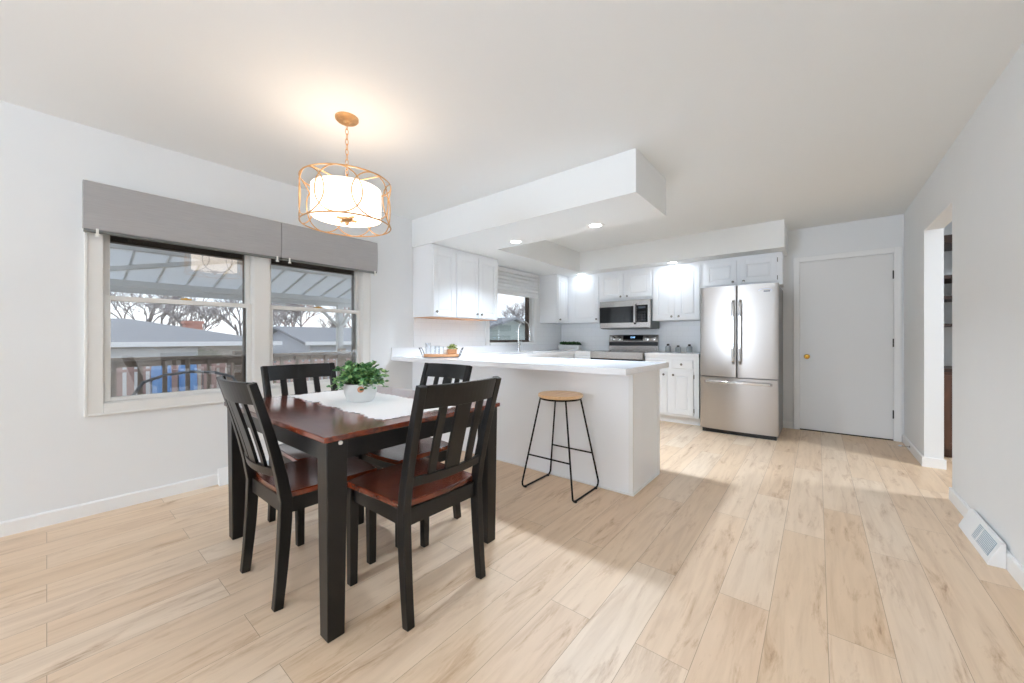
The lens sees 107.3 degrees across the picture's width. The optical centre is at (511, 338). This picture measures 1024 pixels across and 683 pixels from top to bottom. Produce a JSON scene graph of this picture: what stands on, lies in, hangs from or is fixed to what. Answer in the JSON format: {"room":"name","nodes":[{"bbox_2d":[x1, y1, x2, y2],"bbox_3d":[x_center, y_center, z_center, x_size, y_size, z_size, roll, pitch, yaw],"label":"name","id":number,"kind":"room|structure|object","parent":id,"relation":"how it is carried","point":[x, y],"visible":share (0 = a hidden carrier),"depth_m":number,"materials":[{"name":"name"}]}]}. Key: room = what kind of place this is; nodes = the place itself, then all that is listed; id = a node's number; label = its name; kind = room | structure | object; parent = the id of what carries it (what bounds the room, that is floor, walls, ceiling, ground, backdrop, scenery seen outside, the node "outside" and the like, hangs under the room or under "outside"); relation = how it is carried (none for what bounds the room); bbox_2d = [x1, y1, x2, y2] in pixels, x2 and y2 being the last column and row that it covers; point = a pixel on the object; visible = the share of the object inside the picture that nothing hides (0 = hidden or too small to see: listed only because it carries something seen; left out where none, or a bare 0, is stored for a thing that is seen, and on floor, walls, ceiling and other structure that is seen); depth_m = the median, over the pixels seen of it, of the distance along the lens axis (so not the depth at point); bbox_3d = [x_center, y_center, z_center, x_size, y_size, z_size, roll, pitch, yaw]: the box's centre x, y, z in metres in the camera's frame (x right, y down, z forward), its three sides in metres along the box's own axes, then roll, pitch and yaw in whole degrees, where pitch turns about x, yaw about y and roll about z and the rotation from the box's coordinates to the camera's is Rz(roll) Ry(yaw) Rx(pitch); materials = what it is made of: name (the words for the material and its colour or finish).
{"room":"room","nodes":[
{"label":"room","id":0,"kind":"room"},
{"bbox_2d":[0,100,546,521],"bbox_3d":[-2.952,-0.110,2.115,0.150,2.440,11.970,0,0,39],"label":"wall","id":1,"kind":"structure","parent":0,"point":[53,456],"depth_m":2.33,"materials":[{"name":"paint"}]},
{"bbox_2d":[0,473,217,537],"bbox_3d":[-3.888,1.069,0.830,0.013,0.083,8.794,0,0,39],"label":"baseboard","id":2,"kind":"structure","parent":1,"relation":"attached to","point":[22,524],"depth_m":2.39,"materials":[{"name":"white paint"}]},
{"bbox_2d":[84,179,370,416],"bbox_3d":[-2.107,-0.250,3.136,0.176,1.480,1.928,0,0,39],"label":"window","id":3,"kind":"structure","parent":1,"relation":"in","point":[246,305],"depth_m":2.62,"materials":[{"name":"white paint"}]},
{"bbox_2d":[82,179,280,261],"bbox_3d":[-2.279,-0.798,2.724,0.076,0.334,1.089,0,0,39],"label":"window shade","id":4,"kind":"object","parent":3,"relation":"attached to","point":[106,209],"visible":1,"depth_m":2.61,"materials":[{"name":"grey fabric"}]},
{"bbox_2d":[279,222,377,275],"bbox_3d":[-1.657,-0.798,3.490,0.076,0.334,0.879,0,0,39],"label":"window shade","id":5,"kind":"object","parent":3,"relation":"attached to","point":[299,244],"visible":0.97,"depth_m":3.42,"materials":[{"name":"grey fabric"}]},
{"bbox_2d":[218,458,268,485],"bbox_3d":[-2.086,1.050,2.998,0.058,0.120,0.400,0,0,39],"label":"air vent","id":6,"kind":"object","parent":1,"relation":"in","point":[222,472],"visible":0.19,"depth_m":2.86,"materials":[{"name":"white paint"}]},
{"bbox_2d":[270,259,361,387],"bbox_3d":[-1.822,-0.247,3.510,0.149,1.345,0.850,0,0,39],"label":"window","id":7,"kind":"structure","parent":1,"relation":"in","point":[356,277],"depth_m":3.78,"materials":[{"name":"white paint"}]},
{"bbox_2d":[413,243,454,318],"bbox_3d":[-0.864,-0.625,4.271,0.379,0.789,0.343,0,0,39],"label":"upper cabinet","id":8,"kind":"object","parent":1,"relation":"attached to","point":[433,264],"visible":1,"depth_m":4.16,"materials":[{"name":"white paint"}]},
{"bbox_2d":[446,249,497,320],"bbox_3d":[-0.527,-0.625,4.687,0.379,0.789,0.725,0,0,39],"label":"upper cabinet","id":9,"kind":"object","parent":1,"relation":"attached to","point":[476,276],"visible":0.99,"depth_m":4.56,"materials":[{"name":"white paint"}]},
{"bbox_2d":[413,318,560,346],"bbox_3d":[-0.120,-0.073,5.484,0.006,0.343,3.150,0,0,39],"label":"backsplash","id":10,"kind":"structure","parent":1,"relation":"attached to","point":[426,332],"depth_m":4.76,"materials":[{"name":"white tile"}]},
{"bbox_2d":[485,297,536,344],"bbox_3d":[-0.038,-0.461,5.687,0.180,1.118,1.200,0,0,39],"label":"window","id":11,"kind":"structure","parent":1,"relation":"in","point":[528,301],"depth_m":6.06,"materials":[{"name":"white paint"}]},
{"bbox_2d":[498,266,538,298],"bbox_3d":[0.048,-0.821,5.618,0.060,0.379,1.130,0,0,39],"label":"roller shade","id":12,"kind":"object","parent":1,"relation":"attached to","point":[512,282],"visible":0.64,"depth_m":5.63,"materials":[{"name":"white fabric"}]},
{"bbox_2d":[540,274,567,323],"bbox_3d":[0.708,-0.635,6.212,0.379,0.770,0.334,0,0,39],"label":"upper cabinet","id":13,"kind":"object","parent":1,"relation":"attached to","point":[553,288],"visible":1,"depth_m":6.09,"materials":[{"name":"white paint"}]},
{"bbox_2d":[0,421,1023,682],"bbox_3d":[-0.194,1.160,-0.120,7.350,0.100,12.270,0,0,39],"label":"floor","id":14,"kind":"structure","parent":0,"point":[802,556],"depth_m":1.67,"materials":[{"name":"brown wood"}]},
{"bbox_2d":[216,375,376,611],"bbox_3d":[-1.016,0.642,1.796,0.452,0.940,0.597,0,0,39],"label":"dining chair","id":15,"kind":"object","parent":14,"relation":"on","point":[290,487],"visible":0.8,"depth_m":1.61,"materials":[{"name":"brown wood"}]},
{"bbox_2d":[260,363,373,546],"bbox_3d":[-1.213,0.642,2.348,0.597,0.940,0.452,0,0,39],"label":"dining chair","id":16,"kind":"object","parent":14,"relation":"on","point":[298,373],"visible":0.32,"depth_m":2.40,"materials":[{"name":"black paint"}]},
{"bbox_2d":[224,385,499,642],"bbox_3d":[-0.837,0.733,2.094,1.213,0.755,0.956,0,0,39],"label":"dining table","id":17,"kind":"object","parent":14,"relation":"on","point":[332,435],"visible":0.7,"depth_m":1.54,"materials":[{"name":"brown wood"}]},
{"bbox_2d":[290,390,455,419],"bbox_3d":[-0.828,0.346,2.131,1.096,0.016,0.480,0,0,39],"label":"table runner","id":18,"kind":"object","parent":17,"relation":"on","point":[382,406],"visible":0.74,"depth_m":2.00,"materials":[{"name":"white fabric"}]},
{"bbox_2d":[326,360,388,402],"bbox_3d":[-0.832,0.234,2.119,0.331,0.231,0.341,0,0,39],"label":"potted plant","id":19,"kind":"object","parent":18,"relation":"on","point":[359,383],"visible":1,"depth_m":2.05,"materials":[{"name":"green plant"}]},
{"bbox_2d":[355,363,471,547],"bbox_3d":[-0.594,0.642,2.336,0.452,0.940,0.597,0,0,39],"label":"dining chair","id":20,"kind":"object","parent":14,"relation":"on","point":[383,458],"visible":0.37,"depth_m":2.29,"materials":[{"name":"black paint"}]},
{"bbox_2d":[346,376,501,631],"bbox_3d":[-0.396,0.642,1.701,0.597,0.940,0.452,0,0,39],"label":"dining chair","id":21,"kind":"object","parent":14,"relation":"on","point":[407,493],"visible":0.98,"depth_m":1.58,"materials":[{"name":"black paint"}]},
{"bbox_2d":[412,362,659,496],"bbox_3d":[0.051,0.675,3.676,2.549,0.869,0.613,0,0,39],"label":"base cabinet","id":22,"kind":"object","parent":14,"relation":"on","point":[622,413],"visible":0.7,"depth_m":2.95,"materials":[{"name":"white paint"}]},
{"bbox_2d":[532,354,573,358],"bbox_3d":[0.126,0.675,5.265,0.662,0.870,1.940,0,0,39],"label":"base cabinet","id":23,"kind":"object","parent":14,"relation":"on","point":[571,356],"visible":0.02,"depth_m":5.52,"materials":[{"name":"white paint"}]},
{"bbox_2d":[391,344,668,375],"bbox_3d":[0.801,0.255,4.560,2.601,0.310,3.444,0,0,39],"label":"countertop","id":24,"kind":"structure","parent":23,"relation":"on","point":[502,356],"depth_m":3.54,"materials":[{"name":"white stone"}]},
{"bbox_2d":[419,347,463,356],"bbox_3d":[-0.737,0.146,3.943,0.455,0.100,0.200,0,0,0],"label":"serving tray","id":25,"kind":"object","parent":24,"relation":"on","point":[425,355],"visible":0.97,"depth_m":3.86,"materials":[{"name":"brown wood"}]},
{"bbox_2d":[447,344,457,353],"bbox_3d":[-0.623,0.109,3.943,0.123,0.111,0.104,0,0,0],"label":"flower box","id":26,"kind":"object","parent":25,"relation":"on","point":[450,350],"visible":1,"depth_m":3.91,"materials":[{"name":"brown wood"}]},
{"bbox_2d":[517,321,530,351],"bbox_3d":[0.187,-0.028,5.560,0.260,0.450,0.096,0,0,39],"label":"faucet","id":27,"kind":"object","parent":24,"relation":"on","point":[518,342],"visible":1,"depth_m":5.59,"materials":[{"name":"grey metal"}]},
{"bbox_2d":[558,341,581,349],"bbox_3d":[0.987,0.120,6.438,0.438,0.154,0.149,0,0,39],"label":"succulent planter","id":28,"kind":"object","parent":24,"relation":"on","point":[565,345],"visible":1,"depth_m":6.39,"materials":[{"name":"white ceramic"}]},
{"bbox_2d":[521,391,598,502],"bbox_3d":[0.359,0.759,2.798,0.444,0.701,0.393,0,0,39],"label":"bar stool","id":29,"kind":"object","parent":14,"relation":"on","point":[554,396],"visible":1,"depth_m":2.78,"materials":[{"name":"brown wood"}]},
{"bbox_2d":[575,354,590,358],"bbox_3d":[1.270,0.675,5.967,0.310,0.870,0.668,0,0,39],"label":"base cabinet","id":30,"kind":"object","parent":14,"relation":"on","point":[577,356],"visible":0.04,"depth_m":5.75,"materials":[{"name":"white paint"}]},
{"bbox_2d":[590,335,658,360],"bbox_3d":[1.657,0.527,5.576,0.778,1.165,0.748,0,0,39],"label":"stove","id":31,"kind":"object","parent":14,"relation":"on","point":[621,347],"visible":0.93,"depth_m":5.65,"materials":[{"name":"grey metal"}]},
{"bbox_2d":[599,350,657,352],"bbox_3d":[1.659,0.199,5.579,0.778,0.013,0.612,0,0,39],"label":"cooktop","id":32,"kind":"object","parent":31,"relation":"in","point":[605,351],"depth_m":5.48,"materials":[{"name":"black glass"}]},
{"bbox_2d":[645,356,701,425],"bbox_3d":[2.263,0.675,5.162,0.676,0.870,0.668,0,0,39],"label":"base cabinet","id":33,"kind":"object","parent":14,"relation":"on","point":[679,382],"visible":0.74,"depth_m":4.87,"materials":[{"name":"white paint"}]},
{"bbox_2d":[645,352,699,356],"bbox_3d":[2.271,0.217,5.169,0.676,0.041,0.647,0,0,39],"label":"countertop","id":34,"kind":"structure","parent":33,"relation":"on","point":[670,354],"depth_m":4.93,"materials":[{"name":"white stone"}]},
{"bbox_2d":[665,344,670,351],"bbox_3d":[2.234,0.138,5.397,0.076,0.118,0.076,0,0,39],"label":"jar","id":35,"kind":"object","parent":34,"relation":"on","point":[667,348],"visible":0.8,"depth_m":5.37,"materials":[{"name":"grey glass"}]},
{"bbox_2d":[675,345,680,351],"bbox_3d":[2.341,0.148,5.311,0.076,0.098,0.076,0,0,39],"label":"jar","id":36,"kind":"object","parent":34,"relation":"on","point":[678,348],"visible":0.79,"depth_m":5.28,"materials":[{"name":"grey glass"}]},
{"bbox_2d":[686,344,691,352],"bbox_3d":[2.455,0.140,5.218,0.076,0.115,0.076,0,0,39],"label":"jar","id":37,"kind":"object","parent":34,"relation":"on","point":[689,347],"visible":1,"depth_m":5.19,"materials":[{"name":"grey glass"}]},
{"bbox_2d":[700,283,782,440],"bbox_3d":[2.760,0.255,4.534,0.773,1.710,0.810,0,0,39],"label":"refrigerator","id":38,"kind":"object","parent":14,"relation":"on","point":[741,326],"visible":1,"depth_m":4.25,"materials":[{"name":"grey metal"}]},
{"bbox_2d":[944,221,951,457],"bbox_3d":[4.718,-0.040,3.253,1.505,2.300,0.535,0,0,39],"label":"shelving unit","id":39,"kind":"object","parent":14,"relation":"on","point":[948,229],"visible":0.17,"depth_m":3.64,"materials":[{"name":"brown wood"}]},
{"bbox_2d":[944,234,951,251],"bbox_3d":[4.721,-0.920,3.253,1.500,0.075,0.500,0,0,39],"label":"shelf","id":40,"kind":"object","parent":39,"relation":"attached to","point":[947,238],"depth_m":3.51,"materials":[{"name":"brown wood"}]},
{"bbox_2d":[944,275,951,283],"bbox_3d":[4.721,-0.570,3.253,1.500,0.034,0.500,0,0,39],"label":"shelf","id":41,"kind":"object","parent":39,"relation":"attached to","point":[947,278],"depth_m":3.55,"materials":[{"name":"brown wood"}]},
{"bbox_2d":[944,295,951,301],"bbox_3d":[4.721,-0.380,3.253,1.500,0.030,0.500,0,0,39],"label":"shelf","id":42,"kind":"object","parent":39,"relation":"attached to","point":[946,298],"depth_m":3.50,"materials":[{"name":"brown wood"}]},
{"bbox_2d":[0,0,1023,251],"bbox_3d":[-0.194,-1.380,-0.120,7.350,0.100,12.270,0,0,39],"label":"ceiling","id":43,"kind":"structure","parent":0,"point":[802,113],"depth_m":1.98,"materials":[{"name":"white paint"}]},
{"bbox_2d":[298,112,390,236],"bbox_3d":[-0.996,-1.004,2.276,0.512,0.651,0.512,0,0,39],"label":"pendant lamp","id":44,"kind":"object","parent":43,"relation":"hanging from","point":[346,201],"visible":1,"depth_m":2.15,"materials":[{"name":"white fabric"}]},
{"bbox_2d":[311,207,379,226],"bbox_3d":[-0.996,-0.730,2.276,0.382,0.004,0.382,0,0,39],"label":"diffuser","id":45,"kind":"object","parent":44,"relation":"attached to","point":[335,218],"depth_m":2.25,"materials":[{"name":"white"}]},
{"bbox_2d":[477,240,586,276],"bbox_3d":[0.354,-1.176,5.528,0.690,0.308,2.505,0,0,39],"label":"soffit","id":46,"kind":"structure","parent":43,"relation":"attached to","point":[541,258],"depth_m":5.22,"materials":[{"name":"white paint"}]},
{"bbox_2d":[412,148,665,253],"bbox_3d":[0.081,-1.176,3.702,2.565,0.308,0.675,0,0,39],"label":"soffit","id":47,"kind":"structure","parent":43,"relation":"attached to","point":[622,188],"depth_m":3.21,"materials":[{"name":"white paint"}]},
{"bbox_2d":[508,240,523,243],"bbox_3d":[0.041,-1.020,3.982,0.164,0.004,0.164,0,0,39],"label":"recessed light","id":48,"kind":"object","parent":47,"relation":"attached to","point":[509,241],"visible":1,"depth_m":3.96,"materials":[{"name":"white paint"}]},
{"bbox_2d":[586,222,604,227],"bbox_3d":[0.752,-1.020,3.406,0.164,0.004,0.164,0,0,39],"label":"recessed light","id":49,"kind":"object","parent":47,"relation":"attached to","point":[597,224],"visible":1,"depth_m":3.40,"materials":[{"name":"white paint"}]},
{"bbox_2d":[580,219,787,273],"bbox_3d":[2.227,-1.176,5.249,2.572,0.308,0.580,0,0,39],"label":"soffit","id":50,"kind":"structure","parent":43,"relation":"attached to","point":[767,237],"depth_m":4.83,"materials":[{"name":"white paint"}]},
{"bbox_2d":[561,214,903,434],"bbox_3d":[3.635,-0.110,4.565,7.300,2.440,0.130,0,0,39],"label":"wall","id":51,"kind":"structure","parent":0,"point":[888,231],"depth_m":4.42,"materials":[{"name":"paint"}]},
{"bbox_2d":[558,273,599,323],"bbox_3d":[1.107,-0.635,6.286,0.905,0.770,0.379,0,0,39],"label":"upper cabinet","id":52,"kind":"object","parent":51,"relation":"attached to","point":[583,290],"visible":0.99,"depth_m":6.05,"materials":[{"name":"white paint"}]},
{"bbox_2d":[600,267,651,301],"bbox_3d":[1.774,-0.791,5.745,0.812,0.458,0.379,0,0,39],"label":"upper cabinet","id":53,"kind":"object","parent":51,"relation":"attached to","point":[632,284],"visible":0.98,"depth_m":5.60,"materials":[{"name":"white paint"}]},
{"bbox_2d":[600,299,658,329],"bbox_3d":[1.763,-0.347,5.702,0.772,0.416,0.439,0,0,39],"label":"microwave","id":54,"kind":"object","parent":53,"relation":"attached to","point":[629,314],"visible":0.99,"depth_m":5.54,"materials":[{"name":"grey metal"}]},
{"bbox_2d":[562,321,699,351],"bbox_3d":[1.808,-0.025,5.956,2.370,0.440,0.008,0,0,39],"label":"backsplash","id":55,"kind":"structure","parent":51,"relation":"attached to","point":[681,333],"depth_m":5.77,"materials":[{"name":"white tile"}]},
{"bbox_2d":[652,261,701,321],"bbox_3d":[2.341,-0.635,5.285,0.645,0.770,0.379,0,0,39],"label":"upper cabinet","id":56,"kind":"object","parent":51,"relation":"attached to","point":[675,287],"visible":1,"depth_m":5.17,"materials":[{"name":"white paint"}]},
{"bbox_2d":[702,252,783,287],"bbox_3d":[2.929,-0.828,4.809,0.865,0.385,0.379,0,0,39],"label":"upper cabinet","id":57,"kind":"object","parent":51,"relation":"attached to","point":[767,267],"visible":0.99,"depth_m":4.65,"materials":[{"name":"white paint"}]},
{"bbox_2d":[782,421,792,428],"bbox_3d":[3.305,1.069,4.740,0.367,0.083,0.013,0,0,39],"label":"baseboard","id":58,"kind":"structure","parent":51,"relation":"attached to","point":[786,424],"depth_m":4.65,"materials":[{"name":"white paint"}]},
{"bbox_2d":[793,247,901,441],"bbox_3d":[3.837,0.064,4.360,0.930,2.092,0.191,0,0,39],"label":"door","id":59,"kind":"structure","parent":51,"relation":"in","point":[847,307],"depth_m":4.31,"materials":[{"name":"white paint"}]},
{"bbox_2d":[904,42,1023,566],"bbox_3d":[0.467,-0.110,-0.655,0.115,2.440,11.970,0,0,39],"label":"wall","id":60,"kind":"structure","parent":0,"point":[977,186],"depth_m":2.19,"materials":[{"name":"paint"}]},
{"bbox_2d":[902,434,1023,589],"bbox_3d":[0.467,1.069,-0.655,0.141,0.083,11.970,0,0,39],"label":"baseboard","id":61,"kind":"structure","parent":60,"relation":"attached to","point":[1013,566],"depth_m":2.46,"materials":[{"name":"white paint"}]},
{"bbox_2d":[958,508,1005,568],"bbox_3d":[2.505,1.050,2.018,0.058,0.120,0.490,0,0,39],"label":"air vent","id":62,"kind":"object","parent":60,"relation":"in","point":[988,544],"visible":1,"depth_m":1.95,"materials":[{"name":"white metal"}]},
{"bbox_2d":[971,524,996,555],"bbox_3d":[2.446,1.042,1.956,0.032,0.072,0.250,0,0,39],"label":"grille","id":63,"kind":"object","parent":62,"relation":"attached to","point":[983,537],"depth_m":1.95,"materials":[{"name":"white metal"}]},
{"label":"outside","id":64,"kind":"structure","parent":0,"visible":0},
{"bbox_3d":[-3.937,1.240,3.576,3.180,0.140,6.600,0,0,39],"label":"floor","id":65,"kind":"structure","parent":64,"visible":0},
{"bbox_2d":[132,370,236,394],"bbox_3d":[-3.531,0.753,4.084,0.470,0.834,0.928,0,0,39],"label":"patio chair","id":66,"kind":"object","parent":65,"relation":"on","point":[141,384],"visible":0.3,"depth_m":3.87,"materials":[{"name":"grey metal"}]},
{"bbox_2d":[110,235,350,375],"bbox_3d":[-4.235,-0.195,3.279,3.250,2.726,7.762,0,0,39],"label":"patio cover","id":67,"kind":"object","parent":65,"relation":"on","point":[137,266],"visible":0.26,"depth_m":4.97,"materials":[{"name":"white"}]},
{"bbox_2d":[111,348,350,396],"bbox_3d":[-4.885,0.675,4.344,0.200,0.990,6.600,0,0,39],"label":"deck railing","id":68,"kind":"object","parent":65,"relation":"on","point":[341,354],"visible":0.23,"depth_m":5.13,"materials":[{"name":"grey wood"}]},
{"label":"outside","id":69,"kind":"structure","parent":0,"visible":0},
{"bbox_3d":[-19.195,2.460,34.860,66.280,0.200,90.000,0,0,39],"label":"lawn","id":70,"kind":"structure","parent":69,"visible":0},
{"bbox_2d":[110,292,177,322],"bbox_3d":[-22.330,-0.661,21.910,3.682,6.059,4.874,0,0,39],"label":"bare tree","id":71,"kind":"object","parent":70,"relation":"on","point":[155,305],"visible":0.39,"depth_m":22.19,"materials":[{"name":"grey plant"}]},
{"bbox_2d":[150,365,171,393],"bbox_3d":[-10.319,1.573,11.091,0.465,1.575,0.465,0,0,39],"label":"barrel","id":72,"kind":"object","parent":70,"relation":"on","point":[155,370],"visible":0.24,"depth_m":10.90,"materials":[{"name":"blue plastic"}]},
{"bbox_2d":[147,295,208,325],"bbox_3d":[-29.459,-2.205,33.965,4.055,9.165,7.570,0,0,1],"label":"bare tree","id":73,"kind":"object","parent":70,"relation":"on","point":[162,305],"visible":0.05,"depth_m":33.33,"materials":[{"name":"grey plant"}]},
{"bbox_2d":[178,364,197,390],"bbox_3d":[-9.942,1.573,11.557,0.465,1.575,0.465,0,0,39],"label":"barrel","id":74,"kind":"object","parent":70,"relation":"on","point":[193,376],"visible":0.22,"depth_m":11.43,"materials":[{"name":"blue plastic"}]},
{"bbox_2d":[157,295,222,326],"bbox_3d":[-23.828,-1.030,28.217,6.800,6.818,4.212,0,0,43],"label":"bare tree","id":75,"kind":"object","parent":70,"relation":"on","point":[177,297],"visible":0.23,"depth_m":28.06,"materials":[{"name":"grey plant"}]},
{"bbox_2d":[111,318,281,395],"bbox_3d":[-18.240,0.760,13.944,8.900,3.200,14.500,0,0,39],"label":"house","id":76,"kind":"structure","parent":70,"relation":"on","point":[129,337],"depth_m":14.70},
{"bbox_2d":[161,305,231,330],"bbox_3d":[-21.850,-0.087,26.627,2.776,4.926,4.274,0,0,10],"label":"bare tree","id":77,"kind":"object","parent":70,"relation":"on","point":[200,313],"visible":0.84,"depth_m":26.58,"materials":[{"name":"grey plant"}]},
{"bbox_2d":[116,358,349,396],"bbox_3d":[-9.897,1.500,13.168,0.080,1.620,10.000,0,0,39],"label":"fence","id":78,"kind":"object","parent":70,"relation":"on","point":[130,371],"visible":0.03,"depth_m":12.12,"materials":[{"name":"brown wood"}]},
{"bbox_2d":[204,299,291,335],"bbox_3d":[-18.189,-0.707,26.495,3.854,6.171,5.907,0,0,39],"label":"bare tree","id":79,"kind":"object","parent":70,"relation":"on","point":[215,311],"visible":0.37,"depth_m":25.01,"materials":[{"name":"grey plant"}]},
{"bbox_2d":[273,310,298,326],"bbox_3d":[-16.591,0.076,26.390,3.855,4.597,2.485,0,0,3],"label":"bare tree","id":80,"kind":"object","parent":70,"relation":"on","point":[275,317],"visible":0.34,"depth_m":26.31,"materials":[{"name":"grey plant"}]},
{"bbox_2d":[271,302,309,326],"bbox_3d":[-16.970,-0.748,29.381,3.651,6.241,3.329,0,0,-14],"label":"bare tree","id":81,"kind":"object","parent":70,"relation":"on","point":[296,313],"visible":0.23,"depth_m":29.16,"materials":[{"name":"grey plant"}]},
{"bbox_2d":[276,303,321,326],"bbox_3d":[-18.150,-1.154,31.059,3.767,7.051,6.495,0,0,39],"label":"bare tree","id":82,"kind":"object","parent":70,"relation":"on","point":[309,306],"visible":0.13,"depth_m":32.32,"materials":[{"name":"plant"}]},
{"bbox_2d":[273,326,350,381],"bbox_3d":[-8.471,0.860,25.205,7.900,3.000,13.300,0,0,39],"label":"house","id":83,"kind":"structure","parent":70,"relation":"on","point":[294,339],"depth_m":19.57,"materials":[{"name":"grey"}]},
{"bbox_2d":[316,313,348,327],"bbox_3d":[-16.172,-0.099,35.261,4.823,4.954,3.188,0,0,39],"label":"bare tree","id":84,"kind":"object","parent":70,"relation":"on","point":[329,322],"visible":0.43,"depth_m":35.07,"materials":[{"name":"grey plant"}]},
{"bbox_2d":[328,307,350,327],"bbox_3d":[-13.044,-1.033,31.823,4.320,6.815,4.598,0,0,39],"label":"bare tree","id":85,"kind":"object","parent":70,"relation":"on","point":[347,308],"visible":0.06,"depth_m":31.70,"materials":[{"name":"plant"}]},
{"bbox_2d":[490,317,524,339],"bbox_3d":[-1.623,0.585,22.681,4.920,3.550,6.800,0,0,39],"label":"garage","id":86,"kind":"structure","parent":70,"relation":"on","point":[502,328],"depth_m":21.06,"materials":[{"name":"grey"}]},
{"bbox_2d":[499,299,524,319],"bbox_3d":[0.728,-0.783,36.012,4.710,6.297,4.005,0,0,42],"label":"bare tree","id":87,"kind":"object","parent":70,"relation":"on","point":[512,311],"visible":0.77,"depth_m":36.09,"materials":[{"name":"grey plant"}]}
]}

